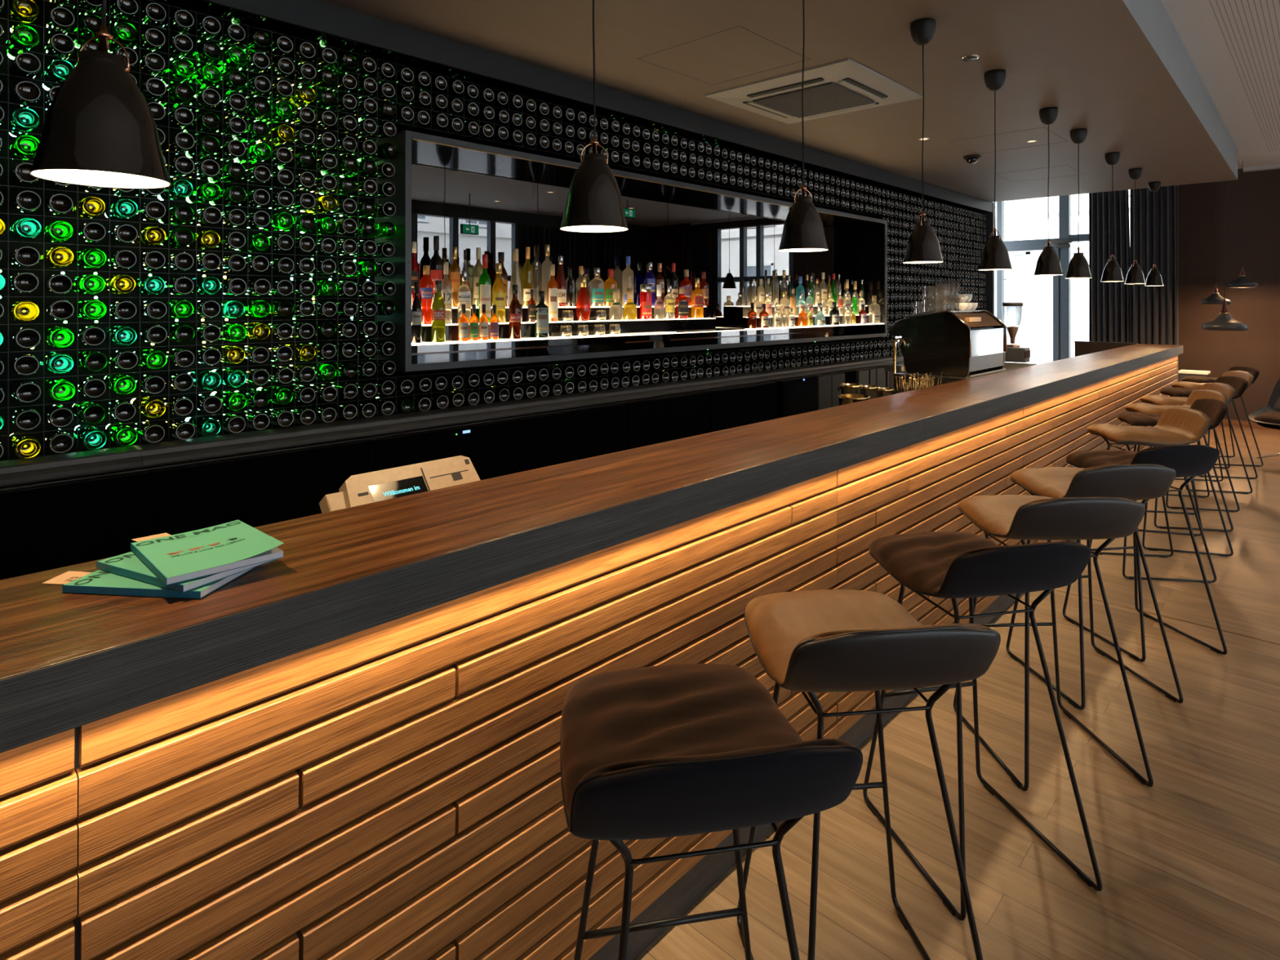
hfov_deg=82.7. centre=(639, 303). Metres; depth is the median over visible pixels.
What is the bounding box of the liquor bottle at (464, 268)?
[461,249,468,285]
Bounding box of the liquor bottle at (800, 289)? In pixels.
[795,276,804,303]
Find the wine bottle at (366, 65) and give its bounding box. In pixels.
[339,57,376,79]
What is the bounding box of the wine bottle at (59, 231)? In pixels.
[40,220,73,244]
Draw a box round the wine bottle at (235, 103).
[213,93,246,118]
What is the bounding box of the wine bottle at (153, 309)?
[135,300,167,319]
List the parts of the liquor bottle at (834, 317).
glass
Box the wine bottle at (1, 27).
[0,24,3,41]
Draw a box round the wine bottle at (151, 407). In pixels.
[130,395,165,417]
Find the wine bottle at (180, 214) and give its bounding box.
[158,204,194,226]
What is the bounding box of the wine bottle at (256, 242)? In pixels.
[235,233,270,253]
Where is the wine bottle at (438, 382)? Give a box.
[416,373,447,390]
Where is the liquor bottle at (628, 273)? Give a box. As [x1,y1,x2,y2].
[622,256,634,306]
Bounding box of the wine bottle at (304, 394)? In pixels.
[281,383,315,403]
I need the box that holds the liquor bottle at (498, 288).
[492,262,505,323]
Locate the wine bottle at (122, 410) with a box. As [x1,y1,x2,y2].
[103,397,136,421]
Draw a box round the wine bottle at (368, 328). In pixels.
[346,320,377,336]
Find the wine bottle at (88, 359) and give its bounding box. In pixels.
[74,349,107,371]
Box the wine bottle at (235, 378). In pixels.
[212,367,245,387]
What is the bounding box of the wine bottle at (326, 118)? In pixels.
[300,110,337,132]
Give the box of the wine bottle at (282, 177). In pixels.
[258,168,293,189]
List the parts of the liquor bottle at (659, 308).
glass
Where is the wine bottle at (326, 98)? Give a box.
[298,89,336,112]
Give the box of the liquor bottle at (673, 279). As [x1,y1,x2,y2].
[669,262,678,299]
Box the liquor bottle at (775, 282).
[773,269,778,306]
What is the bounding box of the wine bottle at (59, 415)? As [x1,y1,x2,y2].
[40,402,74,427]
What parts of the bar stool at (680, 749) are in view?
leg, leg, leg, leg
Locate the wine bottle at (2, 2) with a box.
[0,0,4,14]
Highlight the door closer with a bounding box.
[1046,239,1072,248]
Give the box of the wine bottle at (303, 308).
[287,300,315,316]
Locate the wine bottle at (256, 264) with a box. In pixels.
[240,255,269,273]
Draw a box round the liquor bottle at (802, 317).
[798,306,807,326]
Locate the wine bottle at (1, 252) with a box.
[0,248,3,261]
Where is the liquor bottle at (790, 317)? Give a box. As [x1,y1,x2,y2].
[786,307,795,327]
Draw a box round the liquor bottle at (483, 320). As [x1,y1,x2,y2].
[479,304,488,340]
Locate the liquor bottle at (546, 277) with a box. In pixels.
[542,244,552,306]
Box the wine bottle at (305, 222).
[281,213,315,233]
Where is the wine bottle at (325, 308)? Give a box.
[310,301,337,317]
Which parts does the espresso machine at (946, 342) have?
panel, vent plate, panel, panel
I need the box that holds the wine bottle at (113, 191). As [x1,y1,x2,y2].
[103,186,134,197]
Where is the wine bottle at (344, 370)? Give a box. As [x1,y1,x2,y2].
[327,360,357,378]
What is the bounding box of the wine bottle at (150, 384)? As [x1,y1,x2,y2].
[133,373,165,394]
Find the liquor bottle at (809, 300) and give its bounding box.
[805,288,813,313]
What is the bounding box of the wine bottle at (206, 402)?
[188,392,222,413]
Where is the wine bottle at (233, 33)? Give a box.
[211,23,245,51]
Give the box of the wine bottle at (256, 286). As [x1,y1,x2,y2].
[241,278,271,295]
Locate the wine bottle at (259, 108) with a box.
[236,97,271,122]
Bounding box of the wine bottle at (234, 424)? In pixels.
[211,411,245,433]
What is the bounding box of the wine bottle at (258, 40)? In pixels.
[235,30,270,57]
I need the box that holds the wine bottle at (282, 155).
[256,146,293,168]
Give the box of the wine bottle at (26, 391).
[7,379,41,403]
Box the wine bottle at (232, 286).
[217,277,246,295]
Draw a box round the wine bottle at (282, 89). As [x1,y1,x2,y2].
[260,80,293,104]
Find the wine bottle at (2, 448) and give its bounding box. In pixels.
[0,442,4,457]
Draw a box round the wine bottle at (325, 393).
[306,382,337,401]
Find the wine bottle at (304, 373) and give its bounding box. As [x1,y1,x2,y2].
[283,363,315,382]
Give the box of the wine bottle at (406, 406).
[375,395,413,413]
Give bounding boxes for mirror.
[374,130,887,372]
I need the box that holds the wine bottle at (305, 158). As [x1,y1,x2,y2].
[277,150,315,171]
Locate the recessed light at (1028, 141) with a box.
[1026,140,1037,142]
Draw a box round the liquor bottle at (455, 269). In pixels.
[448,246,460,306]
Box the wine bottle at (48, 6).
[40,0,70,14]
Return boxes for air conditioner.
[704,57,922,124]
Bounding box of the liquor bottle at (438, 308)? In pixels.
[431,280,445,342]
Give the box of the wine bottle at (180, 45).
[160,33,193,63]
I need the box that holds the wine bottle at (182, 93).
[159,82,194,109]
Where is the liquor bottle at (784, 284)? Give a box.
[780,270,787,299]
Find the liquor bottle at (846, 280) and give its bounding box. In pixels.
[844,279,850,298]
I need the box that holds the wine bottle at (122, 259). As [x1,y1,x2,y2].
[104,249,137,269]
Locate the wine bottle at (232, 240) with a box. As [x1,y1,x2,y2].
[214,231,245,251]
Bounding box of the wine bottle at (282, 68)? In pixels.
[261,57,294,83]
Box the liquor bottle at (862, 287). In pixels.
[860,279,864,298]
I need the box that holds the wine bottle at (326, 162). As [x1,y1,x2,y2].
[299,153,337,173]
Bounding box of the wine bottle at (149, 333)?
[135,324,167,343]
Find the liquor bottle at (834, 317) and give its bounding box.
[829,302,839,324]
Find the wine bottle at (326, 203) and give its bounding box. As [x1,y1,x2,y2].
[302,195,337,214]
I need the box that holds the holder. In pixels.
[894,372,942,394]
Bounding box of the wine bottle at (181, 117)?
[160,106,194,132]
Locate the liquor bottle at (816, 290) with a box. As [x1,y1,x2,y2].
[814,279,819,305]
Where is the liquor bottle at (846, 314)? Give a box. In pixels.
[842,305,851,324]
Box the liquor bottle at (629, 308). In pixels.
[623,288,636,319]
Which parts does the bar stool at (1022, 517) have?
leg, leg, leg, leg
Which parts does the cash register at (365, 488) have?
arm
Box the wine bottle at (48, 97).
[40,85,59,113]
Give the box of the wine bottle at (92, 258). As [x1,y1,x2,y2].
[72,248,106,269]
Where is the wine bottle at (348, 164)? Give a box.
[321,155,358,176]
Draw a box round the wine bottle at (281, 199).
[259,190,293,210]
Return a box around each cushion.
[560,663,854,833]
[745,589,991,687]
[869,531,1084,595]
[959,494,1137,537]
[1010,463,1167,497]
[1066,444,1210,468]
[1086,407,1208,444]
[1116,398,1226,429]
[1124,389,1226,414]
[1139,382,1233,405]
[1160,376,1246,398]
[1170,370,1252,389]
[1182,365,1258,383]
[1253,411,1279,423]
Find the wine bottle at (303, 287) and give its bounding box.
[288,280,315,296]
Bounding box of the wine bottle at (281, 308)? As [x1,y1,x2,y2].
[265,300,293,317]
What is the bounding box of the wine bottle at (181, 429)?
[161,417,195,439]
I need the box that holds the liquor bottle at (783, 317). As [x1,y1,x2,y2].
[779,308,786,327]
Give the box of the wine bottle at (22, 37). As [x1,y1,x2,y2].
[4,25,39,59]
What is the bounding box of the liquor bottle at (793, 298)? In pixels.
[790,288,796,315]
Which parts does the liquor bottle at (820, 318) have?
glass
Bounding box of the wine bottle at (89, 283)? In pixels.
[71,274,105,293]
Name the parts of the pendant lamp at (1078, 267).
lamp shade, cord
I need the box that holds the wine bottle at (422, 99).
[395,91,431,111]
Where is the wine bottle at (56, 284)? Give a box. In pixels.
[40,274,72,294]
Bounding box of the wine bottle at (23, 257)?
[6,245,40,268]
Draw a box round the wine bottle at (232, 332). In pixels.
[217,323,246,341]
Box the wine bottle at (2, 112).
[0,106,4,124]
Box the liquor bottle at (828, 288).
[826,275,831,299]
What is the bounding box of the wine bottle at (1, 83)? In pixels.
[0,80,3,93]
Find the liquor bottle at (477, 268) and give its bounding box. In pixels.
[472,247,482,306]
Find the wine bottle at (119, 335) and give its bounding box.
[104,325,137,345]
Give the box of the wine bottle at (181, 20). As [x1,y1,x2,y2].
[161,9,194,41]
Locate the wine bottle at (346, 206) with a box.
[321,198,356,216]
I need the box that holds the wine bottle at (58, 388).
[44,377,75,400]
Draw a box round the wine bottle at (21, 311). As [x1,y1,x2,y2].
[6,301,39,321]
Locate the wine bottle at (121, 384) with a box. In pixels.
[103,372,136,395]
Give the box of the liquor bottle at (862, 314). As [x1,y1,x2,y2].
[858,304,866,324]
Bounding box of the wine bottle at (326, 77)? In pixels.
[299,68,336,92]
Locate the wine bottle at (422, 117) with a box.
[395,110,430,130]
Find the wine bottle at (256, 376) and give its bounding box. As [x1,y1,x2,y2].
[239,366,269,385]
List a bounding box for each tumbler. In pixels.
[560,324,572,337]
[561,310,573,321]
[576,324,588,336]
[593,324,605,335]
[595,310,606,320]
[608,324,620,334]
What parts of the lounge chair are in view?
leg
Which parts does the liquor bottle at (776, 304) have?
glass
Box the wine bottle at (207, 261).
[190,253,221,271]
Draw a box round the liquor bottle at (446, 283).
[441,262,451,324]
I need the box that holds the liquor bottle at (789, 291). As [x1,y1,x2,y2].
[787,275,791,306]
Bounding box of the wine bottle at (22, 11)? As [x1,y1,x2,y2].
[6,0,39,31]
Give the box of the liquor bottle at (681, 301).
[675,286,688,318]
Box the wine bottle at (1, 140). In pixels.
[0,137,3,149]
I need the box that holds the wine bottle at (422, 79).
[394,71,431,91]
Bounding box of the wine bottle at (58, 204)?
[40,193,73,217]
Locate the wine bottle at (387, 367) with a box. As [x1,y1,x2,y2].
[365,358,395,375]
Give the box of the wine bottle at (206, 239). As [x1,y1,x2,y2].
[188,230,220,249]
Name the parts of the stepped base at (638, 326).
light panel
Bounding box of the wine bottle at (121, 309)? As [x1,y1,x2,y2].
[105,300,137,319]
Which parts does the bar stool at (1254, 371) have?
leg, leg, leg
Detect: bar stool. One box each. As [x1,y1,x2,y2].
[560,663,862,959]
[736,589,1000,959]
[862,531,1102,920]
[953,494,1153,791]
[1005,463,1183,710]
[1062,444,1227,662]
[1086,407,1217,583]
[1116,398,1233,556]
[1124,389,1233,532]
[1139,382,1239,512]
[1160,376,1253,493]
[1170,370,1257,479]
[1182,365,1263,466]
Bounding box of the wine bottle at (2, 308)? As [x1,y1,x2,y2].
[0,302,4,318]
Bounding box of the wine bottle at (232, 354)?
[215,345,244,364]
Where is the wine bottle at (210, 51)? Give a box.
[188,40,221,68]
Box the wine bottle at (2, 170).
[0,163,4,177]
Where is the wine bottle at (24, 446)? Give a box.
[7,431,40,458]
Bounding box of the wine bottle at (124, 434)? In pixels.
[105,422,137,445]
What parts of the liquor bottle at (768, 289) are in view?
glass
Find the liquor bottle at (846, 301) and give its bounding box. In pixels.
[843,290,851,311]
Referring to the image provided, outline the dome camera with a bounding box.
[963,154,981,163]
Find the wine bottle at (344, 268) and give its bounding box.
[328,259,356,276]
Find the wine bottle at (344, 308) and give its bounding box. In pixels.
[331,301,357,316]
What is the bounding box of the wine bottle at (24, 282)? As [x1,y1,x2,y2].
[5,271,39,293]
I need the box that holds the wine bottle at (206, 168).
[185,159,219,181]
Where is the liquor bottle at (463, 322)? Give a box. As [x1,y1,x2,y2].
[457,304,468,341]
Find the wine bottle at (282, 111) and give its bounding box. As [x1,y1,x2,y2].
[254,102,292,125]
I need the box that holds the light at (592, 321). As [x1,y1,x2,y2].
[421,306,715,326]
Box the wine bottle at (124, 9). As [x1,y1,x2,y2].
[106,0,138,29]
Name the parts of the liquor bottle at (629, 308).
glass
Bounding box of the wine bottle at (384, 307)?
[368,300,395,315]
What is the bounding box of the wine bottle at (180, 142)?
[160,131,195,155]
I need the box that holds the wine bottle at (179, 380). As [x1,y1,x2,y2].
[160,370,193,391]
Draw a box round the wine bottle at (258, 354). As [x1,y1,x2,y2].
[239,344,269,363]
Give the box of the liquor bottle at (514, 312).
[508,284,520,338]
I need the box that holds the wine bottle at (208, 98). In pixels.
[186,88,220,114]
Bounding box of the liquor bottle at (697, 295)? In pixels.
[691,278,703,318]
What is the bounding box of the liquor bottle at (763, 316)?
[759,303,768,328]
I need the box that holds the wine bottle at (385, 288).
[368,280,395,296]
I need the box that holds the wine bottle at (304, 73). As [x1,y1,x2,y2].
[284,63,316,88]
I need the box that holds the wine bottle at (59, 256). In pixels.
[40,246,74,267]
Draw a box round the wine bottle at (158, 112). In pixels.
[147,102,165,123]
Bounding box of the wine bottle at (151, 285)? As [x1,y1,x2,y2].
[133,275,165,295]
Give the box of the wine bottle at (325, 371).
[306,362,336,380]
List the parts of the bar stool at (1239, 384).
leg, leg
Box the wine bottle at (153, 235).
[132,226,165,246]
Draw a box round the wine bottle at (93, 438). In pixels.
[73,423,106,449]
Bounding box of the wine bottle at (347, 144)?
[321,136,356,157]
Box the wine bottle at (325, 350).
[305,341,336,359]
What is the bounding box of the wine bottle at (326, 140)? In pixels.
[299,132,336,153]
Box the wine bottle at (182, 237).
[160,227,194,248]
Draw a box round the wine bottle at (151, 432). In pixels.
[131,419,164,443]
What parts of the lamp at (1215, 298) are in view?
lamp shade, cord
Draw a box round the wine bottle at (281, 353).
[262,343,293,361]
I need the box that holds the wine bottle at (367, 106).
[339,97,377,119]
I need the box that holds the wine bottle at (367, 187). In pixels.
[341,179,377,198]
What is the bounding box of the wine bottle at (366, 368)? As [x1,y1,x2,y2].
[345,359,376,376]
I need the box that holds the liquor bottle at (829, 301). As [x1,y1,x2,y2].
[826,293,834,315]
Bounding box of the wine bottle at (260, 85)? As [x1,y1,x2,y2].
[236,75,271,100]
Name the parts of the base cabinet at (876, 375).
door, door, door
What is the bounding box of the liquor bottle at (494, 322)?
[489,304,498,339]
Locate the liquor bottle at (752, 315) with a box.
[747,302,756,328]
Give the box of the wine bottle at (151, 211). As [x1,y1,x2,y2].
[133,200,165,222]
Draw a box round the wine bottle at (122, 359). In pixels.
[105,348,138,369]
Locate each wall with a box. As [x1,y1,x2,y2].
[0,0,957,461]
[1177,168,1279,421]
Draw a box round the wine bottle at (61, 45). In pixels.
[42,33,75,66]
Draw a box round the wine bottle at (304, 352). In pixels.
[285,342,315,360]
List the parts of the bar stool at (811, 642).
leg, leg, leg, leg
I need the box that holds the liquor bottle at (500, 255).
[494,252,507,306]
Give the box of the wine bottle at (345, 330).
[331,321,356,337]
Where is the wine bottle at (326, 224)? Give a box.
[300,217,336,235]
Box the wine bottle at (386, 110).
[358,102,395,123]
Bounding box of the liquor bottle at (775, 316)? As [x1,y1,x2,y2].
[772,306,779,327]
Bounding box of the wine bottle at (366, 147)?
[340,139,376,159]
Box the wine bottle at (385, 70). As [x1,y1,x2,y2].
[360,62,394,84]
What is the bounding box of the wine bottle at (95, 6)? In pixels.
[73,0,102,21]
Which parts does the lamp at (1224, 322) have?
lamp shade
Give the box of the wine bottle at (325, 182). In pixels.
[301,174,337,194]
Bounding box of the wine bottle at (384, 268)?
[369,261,394,276]
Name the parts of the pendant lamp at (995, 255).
lamp shade, cord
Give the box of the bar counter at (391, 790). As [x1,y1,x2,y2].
[0,355,1177,959]
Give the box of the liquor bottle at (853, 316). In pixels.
[851,310,855,324]
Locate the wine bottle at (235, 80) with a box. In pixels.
[213,70,246,97]
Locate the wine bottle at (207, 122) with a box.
[183,111,220,137]
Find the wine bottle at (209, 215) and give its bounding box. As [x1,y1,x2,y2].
[187,206,222,227]
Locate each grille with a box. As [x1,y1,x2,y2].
[752,81,875,118]
[964,56,977,60]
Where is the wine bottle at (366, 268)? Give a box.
[346,261,375,277]
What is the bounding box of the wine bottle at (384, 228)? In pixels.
[366,222,395,238]
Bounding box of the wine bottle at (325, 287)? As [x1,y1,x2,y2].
[310,280,337,296]
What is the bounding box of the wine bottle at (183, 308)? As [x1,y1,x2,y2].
[164,299,193,318]
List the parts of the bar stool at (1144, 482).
leg, leg, leg, leg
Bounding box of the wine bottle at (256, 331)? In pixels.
[240,322,270,340]
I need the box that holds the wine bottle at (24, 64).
[8,52,41,84]
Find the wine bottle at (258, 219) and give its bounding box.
[237,210,270,229]
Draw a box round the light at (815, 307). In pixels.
[756,305,868,317]
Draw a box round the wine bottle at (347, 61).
[324,53,356,77]
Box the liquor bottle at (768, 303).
[764,292,772,316]
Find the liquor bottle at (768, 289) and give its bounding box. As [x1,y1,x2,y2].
[765,278,771,300]
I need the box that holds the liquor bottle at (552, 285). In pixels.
[547,264,557,321]
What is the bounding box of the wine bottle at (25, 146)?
[8,134,39,161]
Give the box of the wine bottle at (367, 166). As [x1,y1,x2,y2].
[339,159,377,178]
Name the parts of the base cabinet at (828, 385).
door, door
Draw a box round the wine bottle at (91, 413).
[71,400,105,424]
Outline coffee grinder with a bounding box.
[1002,302,1030,362]
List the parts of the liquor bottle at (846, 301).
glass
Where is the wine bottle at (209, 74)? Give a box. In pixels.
[186,64,221,91]
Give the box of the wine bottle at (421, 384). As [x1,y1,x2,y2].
[396,374,431,391]
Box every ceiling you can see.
[319,0,1237,202]
[1160,0,1279,167]
[1237,160,1243,168]
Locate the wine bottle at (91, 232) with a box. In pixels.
[74,222,106,244]
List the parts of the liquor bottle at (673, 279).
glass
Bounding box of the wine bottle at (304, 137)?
[277,128,315,150]
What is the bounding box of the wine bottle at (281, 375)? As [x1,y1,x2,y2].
[263,365,293,383]
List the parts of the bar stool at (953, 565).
leg, leg, leg, leg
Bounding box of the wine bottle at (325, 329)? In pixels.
[306,320,336,337]
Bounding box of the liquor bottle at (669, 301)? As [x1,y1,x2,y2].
[664,284,675,319]
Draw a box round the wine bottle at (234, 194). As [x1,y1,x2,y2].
[208,185,246,207]
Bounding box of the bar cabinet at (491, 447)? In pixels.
[359,417,517,479]
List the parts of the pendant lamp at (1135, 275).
lamp shade, cord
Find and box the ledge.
[0,354,903,490]
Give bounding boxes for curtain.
[1088,189,1129,342]
[1129,185,1177,379]
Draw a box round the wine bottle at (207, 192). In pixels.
[186,182,221,204]
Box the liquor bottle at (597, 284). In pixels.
[590,267,604,306]
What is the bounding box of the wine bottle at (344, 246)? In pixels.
[328,238,357,255]
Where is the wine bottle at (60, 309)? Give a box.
[42,299,74,319]
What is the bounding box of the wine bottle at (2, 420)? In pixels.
[0,414,4,429]
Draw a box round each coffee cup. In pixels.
[941,304,956,311]
[946,295,957,304]
[954,302,968,311]
[955,293,971,302]
[964,293,972,302]
[965,302,973,310]
[970,302,977,310]
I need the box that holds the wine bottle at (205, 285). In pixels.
[191,275,221,294]
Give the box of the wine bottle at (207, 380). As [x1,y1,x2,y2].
[187,368,221,389]
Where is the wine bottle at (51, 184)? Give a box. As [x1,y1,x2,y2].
[44,178,71,191]
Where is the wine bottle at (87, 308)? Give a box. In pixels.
[74,299,106,319]
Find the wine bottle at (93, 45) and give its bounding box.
[73,39,98,66]
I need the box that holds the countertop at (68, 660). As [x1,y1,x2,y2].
[0,343,1182,753]
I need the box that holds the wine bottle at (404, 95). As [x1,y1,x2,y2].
[377,86,413,106]
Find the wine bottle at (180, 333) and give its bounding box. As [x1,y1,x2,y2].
[164,323,195,342]
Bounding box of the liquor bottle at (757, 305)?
[752,295,762,316]
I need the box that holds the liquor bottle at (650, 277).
[645,262,655,306]
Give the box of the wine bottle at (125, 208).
[105,198,137,221]
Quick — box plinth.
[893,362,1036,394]
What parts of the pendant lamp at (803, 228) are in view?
cord, lamp shade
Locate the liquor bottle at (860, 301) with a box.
[857,290,865,314]
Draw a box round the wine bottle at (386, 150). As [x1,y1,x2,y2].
[358,142,395,162]
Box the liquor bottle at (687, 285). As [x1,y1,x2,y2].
[680,269,692,306]
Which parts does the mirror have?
edge trim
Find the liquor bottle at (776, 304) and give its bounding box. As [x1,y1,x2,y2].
[774,297,780,314]
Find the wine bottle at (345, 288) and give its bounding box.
[328,280,357,297]
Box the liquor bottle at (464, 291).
[457,271,471,323]
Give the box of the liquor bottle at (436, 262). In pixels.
[430,235,442,306]
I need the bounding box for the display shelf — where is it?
[411,323,884,346]
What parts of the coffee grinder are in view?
hopper lid, badge plate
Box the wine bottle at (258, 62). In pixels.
[237,52,270,78]
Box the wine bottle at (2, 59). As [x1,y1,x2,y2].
[0,51,4,66]
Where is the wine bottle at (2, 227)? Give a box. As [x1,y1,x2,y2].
[0,218,5,235]
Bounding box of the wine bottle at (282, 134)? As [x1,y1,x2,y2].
[256,124,293,147]
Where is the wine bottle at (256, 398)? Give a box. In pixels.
[235,387,269,408]
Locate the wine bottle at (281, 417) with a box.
[258,407,293,426]
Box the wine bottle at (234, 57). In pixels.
[214,46,247,74]
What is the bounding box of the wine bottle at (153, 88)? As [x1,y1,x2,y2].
[137,77,166,102]
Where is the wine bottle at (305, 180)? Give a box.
[280,171,315,191]
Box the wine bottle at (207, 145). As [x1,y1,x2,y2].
[186,135,220,159]
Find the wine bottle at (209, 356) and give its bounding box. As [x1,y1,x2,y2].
[189,345,221,365]
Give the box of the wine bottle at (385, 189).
[364,182,395,199]
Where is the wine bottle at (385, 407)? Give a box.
[360,397,395,415]
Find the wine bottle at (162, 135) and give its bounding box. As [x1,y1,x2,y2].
[156,127,165,145]
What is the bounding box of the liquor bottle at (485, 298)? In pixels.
[479,254,491,323]
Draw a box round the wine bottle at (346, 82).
[324,74,356,97]
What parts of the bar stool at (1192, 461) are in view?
leg, leg, leg, leg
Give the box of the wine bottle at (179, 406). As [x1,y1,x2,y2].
[160,394,193,416]
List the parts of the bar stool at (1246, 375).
leg, leg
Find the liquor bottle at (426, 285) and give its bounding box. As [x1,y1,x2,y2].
[419,265,433,324]
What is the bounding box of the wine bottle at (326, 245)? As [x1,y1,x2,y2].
[305,237,336,255]
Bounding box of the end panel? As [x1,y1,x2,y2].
[1074,341,1137,356]
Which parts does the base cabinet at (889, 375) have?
frame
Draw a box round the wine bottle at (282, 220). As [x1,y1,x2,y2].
[258,212,293,231]
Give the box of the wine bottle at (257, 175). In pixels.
[235,164,271,186]
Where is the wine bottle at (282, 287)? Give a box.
[265,279,293,296]
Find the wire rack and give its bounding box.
[0,0,986,461]
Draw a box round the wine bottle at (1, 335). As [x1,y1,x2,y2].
[0,332,3,345]
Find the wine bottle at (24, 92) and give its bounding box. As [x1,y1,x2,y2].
[8,80,40,109]
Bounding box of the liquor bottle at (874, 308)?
[868,295,879,323]
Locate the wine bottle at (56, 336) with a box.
[42,326,74,347]
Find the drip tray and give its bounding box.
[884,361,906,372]
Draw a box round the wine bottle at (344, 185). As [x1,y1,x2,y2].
[319,177,356,196]
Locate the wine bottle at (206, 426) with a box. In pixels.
[185,414,221,436]
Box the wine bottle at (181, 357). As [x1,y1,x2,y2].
[163,347,195,367]
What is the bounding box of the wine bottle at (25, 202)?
[7,190,41,214]
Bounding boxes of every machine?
[770,375,817,418]
[884,309,1007,377]
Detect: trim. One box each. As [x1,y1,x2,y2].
[68,0,992,212]
[957,202,994,315]
[1053,589,1279,644]
[1243,164,1279,172]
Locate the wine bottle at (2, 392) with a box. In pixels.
[0,387,4,403]
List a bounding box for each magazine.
[62,566,256,598]
[96,551,275,592]
[130,520,284,585]
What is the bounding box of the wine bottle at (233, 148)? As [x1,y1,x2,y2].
[209,139,245,162]
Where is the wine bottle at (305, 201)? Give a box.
[280,192,315,213]
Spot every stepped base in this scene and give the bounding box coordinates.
[421,306,715,342]
[733,305,868,328]
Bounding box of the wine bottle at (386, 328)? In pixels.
[369,320,394,336]
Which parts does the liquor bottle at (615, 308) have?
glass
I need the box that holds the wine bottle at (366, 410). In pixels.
[345,399,376,417]
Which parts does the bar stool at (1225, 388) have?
leg, leg, leg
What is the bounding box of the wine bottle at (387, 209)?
[365,201,395,219]
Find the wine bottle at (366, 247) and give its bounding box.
[347,240,377,256]
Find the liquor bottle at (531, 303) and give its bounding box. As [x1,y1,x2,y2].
[527,288,535,322]
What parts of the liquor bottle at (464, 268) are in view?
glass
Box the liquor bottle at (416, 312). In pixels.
[411,282,422,343]
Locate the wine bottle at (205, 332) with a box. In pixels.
[190,323,221,342]
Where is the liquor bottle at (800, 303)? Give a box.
[796,293,805,315]
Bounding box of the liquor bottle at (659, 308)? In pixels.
[653,284,664,319]
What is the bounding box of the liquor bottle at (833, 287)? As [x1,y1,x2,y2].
[831,273,836,302]
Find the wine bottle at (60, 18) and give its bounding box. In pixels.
[44,6,75,39]
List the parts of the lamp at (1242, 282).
lamp shade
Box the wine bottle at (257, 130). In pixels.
[234,120,269,144]
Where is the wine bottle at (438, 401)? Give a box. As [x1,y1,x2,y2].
[413,391,448,408]
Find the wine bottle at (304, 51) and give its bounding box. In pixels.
[283,42,315,67]
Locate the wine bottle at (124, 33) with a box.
[107,22,137,53]
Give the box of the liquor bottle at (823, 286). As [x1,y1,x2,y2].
[819,272,826,303]
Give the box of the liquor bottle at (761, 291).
[757,279,764,303]
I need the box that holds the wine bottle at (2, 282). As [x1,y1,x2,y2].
[0,274,5,290]
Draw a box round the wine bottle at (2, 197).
[0,191,4,205]
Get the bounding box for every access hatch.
[637,26,809,84]
[949,127,1067,153]
[995,164,1084,182]
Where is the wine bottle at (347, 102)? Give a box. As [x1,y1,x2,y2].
[320,93,356,115]
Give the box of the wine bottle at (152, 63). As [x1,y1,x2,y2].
[133,52,165,81]
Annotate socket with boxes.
[93,25,113,52]
[589,137,599,153]
[800,184,806,196]
[920,211,925,221]
[992,227,997,235]
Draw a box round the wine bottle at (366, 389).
[346,379,376,397]
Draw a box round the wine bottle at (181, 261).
[161,252,194,271]
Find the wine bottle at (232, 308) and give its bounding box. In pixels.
[216,300,244,318]
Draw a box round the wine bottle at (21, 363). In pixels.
[7,352,39,375]
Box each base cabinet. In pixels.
[811,371,844,409]
[836,366,885,386]
[876,364,898,387]
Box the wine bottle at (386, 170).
[358,162,395,181]
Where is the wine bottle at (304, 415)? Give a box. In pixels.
[280,404,315,425]
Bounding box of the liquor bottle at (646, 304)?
[640,284,652,319]
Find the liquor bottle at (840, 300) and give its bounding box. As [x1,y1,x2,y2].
[837,288,843,315]
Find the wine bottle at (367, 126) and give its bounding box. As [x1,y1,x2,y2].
[340,118,377,139]
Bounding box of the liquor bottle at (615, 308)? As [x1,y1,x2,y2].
[608,288,622,319]
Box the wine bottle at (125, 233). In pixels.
[105,223,137,244]
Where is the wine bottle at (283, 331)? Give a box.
[264,322,293,339]
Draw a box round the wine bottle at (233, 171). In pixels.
[208,162,245,184]
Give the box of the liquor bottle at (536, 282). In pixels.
[533,261,540,306]
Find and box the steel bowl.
[838,394,870,405]
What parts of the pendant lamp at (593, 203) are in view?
lamp shade, cord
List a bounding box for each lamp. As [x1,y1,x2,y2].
[29,0,171,188]
[560,0,628,232]
[778,0,828,252]
[902,17,943,263]
[977,69,1012,270]
[1034,106,1063,275]
[1065,128,1092,278]
[1100,151,1124,281]
[1124,168,1146,284]
[1144,181,1164,285]
[1200,182,1231,304]
[1201,298,1248,330]
[1226,266,1258,288]
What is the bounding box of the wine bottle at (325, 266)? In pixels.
[306,258,336,275]
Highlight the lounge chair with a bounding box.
[1248,377,1279,458]
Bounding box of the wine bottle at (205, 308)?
[190,299,220,317]
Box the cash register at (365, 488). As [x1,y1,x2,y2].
[319,455,479,513]
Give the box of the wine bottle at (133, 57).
[113,46,137,69]
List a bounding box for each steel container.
[840,382,861,394]
[860,384,878,399]
[876,386,894,397]
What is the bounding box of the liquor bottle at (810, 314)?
[806,305,813,326]
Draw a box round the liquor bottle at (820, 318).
[814,302,825,325]

